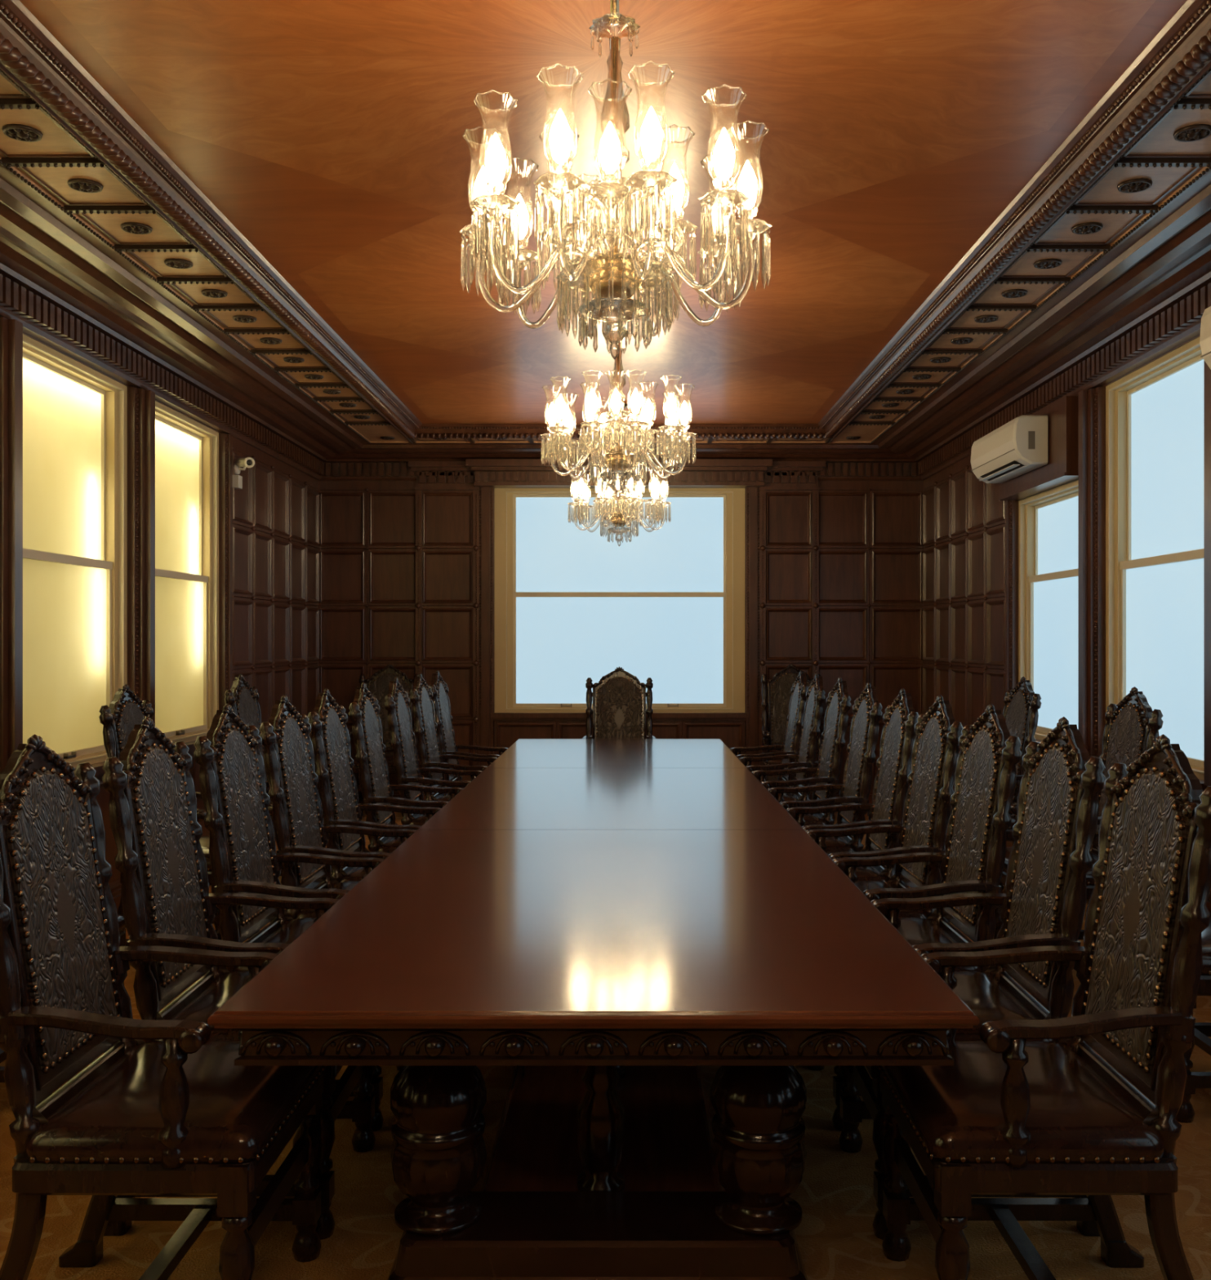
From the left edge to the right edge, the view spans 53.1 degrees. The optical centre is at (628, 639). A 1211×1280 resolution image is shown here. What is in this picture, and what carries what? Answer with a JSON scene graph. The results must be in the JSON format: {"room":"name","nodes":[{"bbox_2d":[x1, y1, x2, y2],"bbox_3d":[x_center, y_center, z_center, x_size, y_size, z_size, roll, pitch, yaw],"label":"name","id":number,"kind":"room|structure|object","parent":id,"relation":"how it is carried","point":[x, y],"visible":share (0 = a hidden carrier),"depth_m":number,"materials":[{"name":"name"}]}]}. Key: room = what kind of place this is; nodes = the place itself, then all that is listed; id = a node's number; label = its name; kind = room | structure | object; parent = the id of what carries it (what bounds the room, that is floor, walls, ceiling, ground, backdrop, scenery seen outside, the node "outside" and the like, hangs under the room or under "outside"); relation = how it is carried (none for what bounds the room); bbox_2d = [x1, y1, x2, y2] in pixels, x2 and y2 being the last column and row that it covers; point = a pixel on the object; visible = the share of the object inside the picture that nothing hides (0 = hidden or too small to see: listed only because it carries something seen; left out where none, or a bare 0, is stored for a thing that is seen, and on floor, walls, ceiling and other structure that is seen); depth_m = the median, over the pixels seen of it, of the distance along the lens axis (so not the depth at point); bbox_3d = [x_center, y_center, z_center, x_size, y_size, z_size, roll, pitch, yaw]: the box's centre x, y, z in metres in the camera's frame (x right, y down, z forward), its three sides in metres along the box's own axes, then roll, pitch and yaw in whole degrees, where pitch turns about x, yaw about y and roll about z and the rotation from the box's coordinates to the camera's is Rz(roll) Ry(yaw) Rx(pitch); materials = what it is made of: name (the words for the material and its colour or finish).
{"room":"conference room","nodes":[
{"label":"conference room","id":0,"kind":"room"},
{"bbox_2d":[0,316,321,893],"bbox_3d":[-2.868,-0.120,3.700,0.225,3.280,14.880,0,0,0],"label":"wall","id":1,"kind":"structure","parent":0,"point":[269,527],"depth_m":8.43,"materials":[{"name":"brown wood"}]},
{"bbox_2d":[22,333,127,768],"bbox_3d":[-3.072,-0.390,6.240,0.456,2.120,1.300,0,0,0],"label":"window","id":2,"kind":"structure","parent":1,"relation":"in","point":[75,415],"depth_m":6.33,"materials":[{"name":"yellow glass"}]},
{"bbox_2d":[111,888,121,912],"bbox_3d":[-2.812,1.448,3.700,0.055,0.145,14.600,0,0,0],"label":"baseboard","id":3,"kind":"structure","parent":1,"relation":"attached to","point":[116,895],"depth_m":6.60,"materials":[{"name":"brown wood"}]},
{"bbox_2d":[155,400,218,743],"bbox_3d":[-3.072,-0.390,7.780,0.456,2.120,1.300,0,0,0],"label":"window","id":4,"kind":"structure","parent":1,"relation":"in","point":[187,451],"depth_m":7.98,"materials":[{"name":"yellow glass"}]},
{"bbox_2d":[232,457,254,488],"bbox_3d":[-2.738,-1.188,8.568,0.092,0.216,0.236,0,0,-43],"label":"security camera","id":5,"kind":"object","parent":1,"relation":"attached to","point":[249,462],"visible":1,"depth_m":8.57,"materials":[{"name":"white plastic"}]},
{"bbox_2d":[0,163,1210,480],"bbox_3d":[-0.070,-1.568,3.700,5.540,0.244,14.600,0,0,0],"label":"trim","id":6,"kind":"structure","parent":1,"relation":"attached to","point":[69,291],"depth_m":6.62,"materials":[{"name":"brown wood"}]},
{"bbox_2d":[19,0,1186,423],"bbox_3d":[-0.070,-1.820,3.700,6.140,0.120,15.200,0,0,0],"label":"ceiling","id":7,"kind":"structure","parent":0,"point":[328,134],"depth_m":4.22,"materials":[{"name":"brown wood"}]},
{"bbox_2d":[0,0,1210,438],"bbox_3d":[-0.070,-1.706,3.700,3.540,0.105,12.600,0,0,0],"label":"trim","id":8,"kind":"structure","parent":7,"relation":"attached to","point":[1179,55],"depth_m":4.67,"materials":[{"name":"brown wood"}]},
{"bbox_2d":[0,67,1210,443],"bbox_3d":[-0.070,-1.698,3.700,4.302,0.044,13.360,0,0,0],"label":"trim","id":9,"kind":"structure","parent":7,"relation":"attached to","point":[1172,154],"depth_m":5.22,"materials":[{"name":"brown wood"}]},
{"bbox_2d":[458,0,771,359],"bbox_3d":[-0.035,-1.228,3.000,0.770,1.065,0.739,0,0,-33],"label":"crystal chandelier","id":10,"kind":"object","parent":7,"relation":"hanging from","point":[606,277],"visible":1,"depth_m":2.88,"materials":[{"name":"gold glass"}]},
{"bbox_2d":[540,330,696,499],"bbox_3d":[-0.052,-1.228,6.000,0.770,1.065,0.739,0,0,-33],"label":"crystal chandelier","id":11,"kind":"object","parent":7,"relation":"hanging from","point":[614,447],"visible":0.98,"depth_m":5.89,"materials":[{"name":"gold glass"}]},
{"bbox_2d":[567,401,671,546],"bbox_3d":[-0.070,-1.228,9.000,0.770,1.065,0.739,0,0,-33],"label":"crystal chandelier","id":12,"kind":"object","parent":7,"relation":"hanging from","point":[620,513],"visible":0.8,"depth_m":8.90,"materials":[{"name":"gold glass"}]},
{"bbox_2d":[0,811,1210,1279],"bbox_3d":[-0.070,1.570,3.700,6.140,0.100,15.200,0,0,0],"label":"floor","id":13,"kind":"structure","parent":0,"point":[836,1239],"depth_m":3.15,"materials":[{"name":"carpet"}]},
{"bbox_2d":[0,913,125,1106],"bbox_3d":[-2.145,0.870,4.150,0.639,1.316,0.604,0,0,0],"label":"carved armchair","id":14,"kind":"object","parent":13,"relation":"on","point":[122,925],"visible":0.06,"depth_m":4.36,"materials":[{"name":"brown wood"}]},
{"bbox_2d":[0,733,327,1279],"bbox_3d":[-1.065,0.870,2.725,0.639,1.316,0.604,0,0,0],"label":"carved armchair","id":15,"kind":"object","parent":13,"relation":"on","point":[175,1114],"visible":0.91,"depth_m":2.59,"materials":[{"name":"brown wood"}]},
{"bbox_2d":[98,684,259,968],"bbox_3d":[-2.145,0.870,5.820,0.639,1.316,0.604,0,0,0],"label":"carved armchair","id":16,"kind":"object","parent":13,"relation":"on","point":[126,709],"visible":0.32,"depth_m":5.66,"materials":[{"name":"brown leather"}]},
{"bbox_2d":[102,716,375,1239],"bbox_3d":[-1.060,0.870,3.355,0.639,1.316,0.604,0,0,-1],"label":"carved armchair","id":17,"kind":"object","parent":13,"relation":"on","point":[166,900],"visible":0.52,"depth_m":3.26,"materials":[{"name":"brown wood"}]},
{"bbox_2d":[224,674,342,888],"bbox_3d":[-2.145,0.870,7.550,0.639,1.316,0.604,0,0,0],"label":"carved armchair","id":18,"kind":"object","parent":13,"relation":"on","point":[242,698],"visible":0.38,"depth_m":7.54,"materials":[{"name":"brown leather"}]},
{"bbox_2d":[193,703,403,1131],"bbox_3d":[-1.066,0.870,4.034,0.639,1.316,0.604,0,0,1],"label":"carved armchair","id":19,"kind":"object","parent":13,"relation":"on","point":[244,858],"visible":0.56,"depth_m":3.95,"materials":[{"name":"brown wood"}]},
{"bbox_2d":[258,694,416,919],"bbox_3d":[-1.061,0.870,4.686,0.639,1.316,0.604,0,0,0],"label":"carved armchair","id":20,"kind":"object","parent":13,"relation":"on","point":[297,817],"visible":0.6,"depth_m":4.61,"materials":[{"name":"brown leather"}]},
{"bbox_2d":[307,688,440,882],"bbox_3d":[-1.060,0.870,5.337,0.639,1.316,0.604,0,0,0],"label":"carved armchair","id":21,"kind":"object","parent":13,"relation":"on","point":[330,736],"visible":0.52,"depth_m":5.24,"materials":[{"name":"brown leather"}]},
{"bbox_2d":[347,664,419,812],"bbox_3d":[-2.120,0.870,10.465,0.604,1.316,0.639,0,0,0],"label":"carved armchair","id":22,"kind":"object","parent":13,"relation":"on","point":[378,684],"visible":0.36,"depth_m":10.69,"materials":[{"name":"brown wood"}]},
{"bbox_2d":[348,682,463,853],"bbox_3d":[-1.064,0.870,6.099,0.639,1.316,0.604,0,0,-1],"label":"carved armchair","id":23,"kind":"object","parent":13,"relation":"on","point":[366,727],"visible":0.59,"depth_m":5.95,"materials":[{"name":"brown wood"}]},
{"bbox_2d":[384,677,482,826],"bbox_3d":[-1.060,0.870,6.933,0.639,1.316,0.604,0,0,-1],"label":"carved armchair","id":24,"kind":"object","parent":13,"relation":"on","point":[407,771],"visible":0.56,"depth_m":6.77,"materials":[{"name":"brown wood"}]},
{"bbox_2d":[408,673,497,801],"bbox_3d":[-1.063,0.870,7.747,0.639,1.316,0.604,0,0,1],"label":"carved armchair","id":25,"kind":"object","parent":13,"relation":"on","point":[421,695],"visible":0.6,"depth_m":7.62,"materials":[{"name":"brown wood"}]},
{"bbox_2d":[429,670,508,787],"bbox_3d":[-1.067,0.870,8.480,0.639,1.316,0.604,0,0,1],"label":"carved armchair","id":26,"kind":"object","parent":13,"relation":"on","point":[440,699],"visible":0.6,"depth_m":8.41,"materials":[{"name":"brown wood"}]},
{"bbox_2d":[207,738,978,1279],"bbox_3d":[-0.070,1.130,5.735,1.530,0.780,6.670,0,0,0],"label":"conference table","id":27,"kind":"object","parent":13,"relation":"on","point":[606,922],"visible":1,"depth_m":2.80,"materials":[{"name":"brown wood"}]},
{"bbox_2d":[582,666,655,738],"bbox_3d":[-0.075,0.870,9.395,0.604,1.316,0.639,0,0,0],"label":"carved armchair","id":28,"kind":"object","parent":13,"relation":"on","point":[619,711],"visible":0.44,"depth_m":9.61,"materials":[{"name":"brown wood"}]},
{"bbox_2d":[728,670,808,786],"bbox_3d":[0.934,0.870,8.481,0.639,1.316,0.604,0,0,0],"label":"carved armchair","id":29,"kind":"object","parent":13,"relation":"on","point":[793,733],"visible":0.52,"depth_m":8.39,"materials":[{"name":"brown wood"}]},
{"bbox_2d":[738,673,825,801],"bbox_3d":[0.932,0.870,7.756,0.639,1.316,0.604,0,0,1],"label":"carved armchair","id":30,"kind":"object","parent":13,"relation":"on","point":[807,748],"visible":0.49,"depth_m":7.58,"materials":[{"name":"brown wood"}]},
{"bbox_2d":[760,664,835,819],"bbox_3d":[1.440,0.870,10.465,0.604,1.316,0.639,0,0,0],"label":"carved armchair","id":31,"kind":"object","parent":13,"relation":"on","point":[778,691],"visible":0.41,"depth_m":10.67,"materials":[{"name":"brown wood"}]},
{"bbox_2d":[751,676,851,826],"bbox_3d":[0.936,0.870,6.931,0.639,1.316,0.604,0,0,0],"label":"carved armchair","id":32,"kind":"object","parent":13,"relation":"on","point":[828,771],"visible":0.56,"depth_m":6.77,"materials":[{"name":"brown wood"}]},
{"bbox_2d":[767,682,882,852],"bbox_3d":[0.936,0.870,6.102,0.639,1.316,0.604,0,0,0],"label":"carved armchair","id":33,"kind":"object","parent":13,"relation":"on","point":[855,786],"visible":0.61,"depth_m":5.95,"materials":[{"name":"brown leather"}]},
{"bbox_2d":[786,688,918,882],"bbox_3d":[0.935,0.870,5.342,0.639,1.316,0.604,0,0,1],"label":"carved armchair","id":34,"kind":"object","parent":13,"relation":"on","point":[890,788],"visible":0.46,"depth_m":5.24,"materials":[{"name":"brown leather"}]},
{"bbox_2d":[805,694,962,919],"bbox_3d":[0.934,0.870,4.690,0.639,1.316,0.604,0,0,-1],"label":"carved armchair","id":35,"kind":"object","parent":13,"relation":"on","point":[935,753],"visible":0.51,"depth_m":4.63,"materials":[{"name":"brown leather"}]},
{"bbox_2d":[806,703,1022,1130],"bbox_3d":[0.937,0.870,4.041,0.639,1.316,0.604,0,0,-1],"label":"carved armchair","id":36,"kind":"object","parent":13,"relation":"on","point":[972,860],"visible":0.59,"depth_m":3.96,"materials":[{"name":"brown wood"}]},
{"bbox_2d":[838,716,1105,1239],"bbox_3d":[0.931,0.870,3.352,0.639,1.316,0.604,0,0,1],"label":"carved armchair","id":37,"kind":"object","parent":13,"relation":"on","point":[1043,901],"visible":0.59,"depth_m":3.26,"materials":[{"name":"brown wood"}]},
{"bbox_2d":[941,676,1040,893],"bbox_3d":[2.025,0.870,7.050,0.639,1.316,0.604,0,0,0],"label":"carved armchair","id":38,"kind":"object","parent":13,"relation":"on","point":[1020,712],"visible":0.27,"depth_m":6.90,"materials":[{"name":"brown leather"}]},
{"bbox_2d":[876,733,1210,1279],"bbox_3d":[0.931,0.870,2.726,0.639,1.316,0.604,0,0,0],"label":"carved armchair","id":39,"kind":"object","parent":13,"relation":"on","point":[1011,1114],"visible":0.97,"depth_m":2.57,"materials":[{"name":"brown wood"}]},
{"bbox_2d":[993,686,1163,939],"bbox_3d":[2.025,0.870,5.500,0.639,1.316,0.604,0,0,0],"label":"carved armchair","id":40,"kind":"object","parent":13,"relation":"on","point":[1131,727],"visible":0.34,"depth_m":5.50,"materials":[{"name":"brown leather"}]},
{"bbox_2d":[1174,890,1210,1123],"bbox_3d":[2.025,0.870,4.100,0.639,1.316,0.604,0,0,0],"label":"carved armchair","id":41,"kind":"object","parent":13,"relation":"on","point":[1202,1031],"visible":0.03,"depth_m":3.82,"materials":[{"name":"brown wood"}]},
{"bbox_2d":[315,458,925,795],"bbox_3d":[-0.070,-0.120,10.920,5.540,3.280,0.440,0,0,0],"label":"wall","id":42,"kind":"structure","parent":0,"point":[833,569],"depth_m":10.97,"materials":[{"name":"brown wood"}]},
{"bbox_2d":[357,791,872,805],"bbox_3d":[-0.070,1.448,10.973,5.380,0.145,0.055,0,0,0],"label":"baseboard","id":43,"kind":"structure","parent":42,"relation":"attached to","point":[396,794],"depth_m":10.94,"materials":[{"name":"brown wood"}]},
{"bbox_2d":[494,488,744,712],"bbox_3d":[-0.083,-0.360,11.072,2.275,2.040,0.136,0,0,0],"label":"window","id":44,"kind":"structure","parent":42,"relation":"in","point":[665,605],"depth_m":11.07,"materials":[{"name":"glass"}]},
{"bbox_2d":[920,333,1210,913],"bbox_3d":[2.705,-0.120,3.700,0.270,3.280,14.880,0,0,0],"label":"wall","id":45,"kind":"structure","parent":0,"point":[970,525],"depth_m":8.70,"materials":[{"name":"brown wood"}]},
{"bbox_2d":[970,415,1047,483],"bbox_3d":[2.462,-1.232,7.888,0.212,0.304,0.943,0,0,0],"label":"air conditioner","id":46,"kind":"object","parent":45,"relation":"attached to","point":[1019,446],"visible":1,"depth_m":7.58,"materials":[{"name":"white plastic"}]},
{"bbox_2d":[1005,840,1086,902],"bbox_3d":[2.672,1.448,3.700,0.055,0.145,14.600,0,0,0],"label":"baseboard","id":47,"kind":"structure","parent":45,"relation":"attached to","point":[1008,843],"depth_m":8.43,"materials":[{"name":"brown wood"}]},
{"bbox_2d":[1017,480,1077,740],"bbox_3d":[2.772,-0.154,7.780,0.136,1.629,1.280,0,0,0],"label":"window","id":48,"kind":"structure","parent":45,"relation":"in","point":[1047,520],"depth_m":7.95,"materials":[{"name":"glass"}]},
{"bbox_2d":[1105,337,1203,779],"bbox_3d":[2.772,-0.390,6.240,0.136,2.100,1.280,0,0,0],"label":"window","id":49,"kind":"structure","parent":45,"relation":"in","point":[1154,412],"depth_m":6.36,"materials":[{"name":"glass"}]},
{"bbox_2d":[1199,306,1210,368],"bbox_3d":[2.462,-1.232,4.564,0.212,0.304,0.893,0,0,0],"label":"air conditioner","id":50,"kind":"object","parent":45,"relation":"attached to","point":[1205,326],"visible":1,"depth_m":4.96,"materials":[{"name":"white plastic"}]}
]}

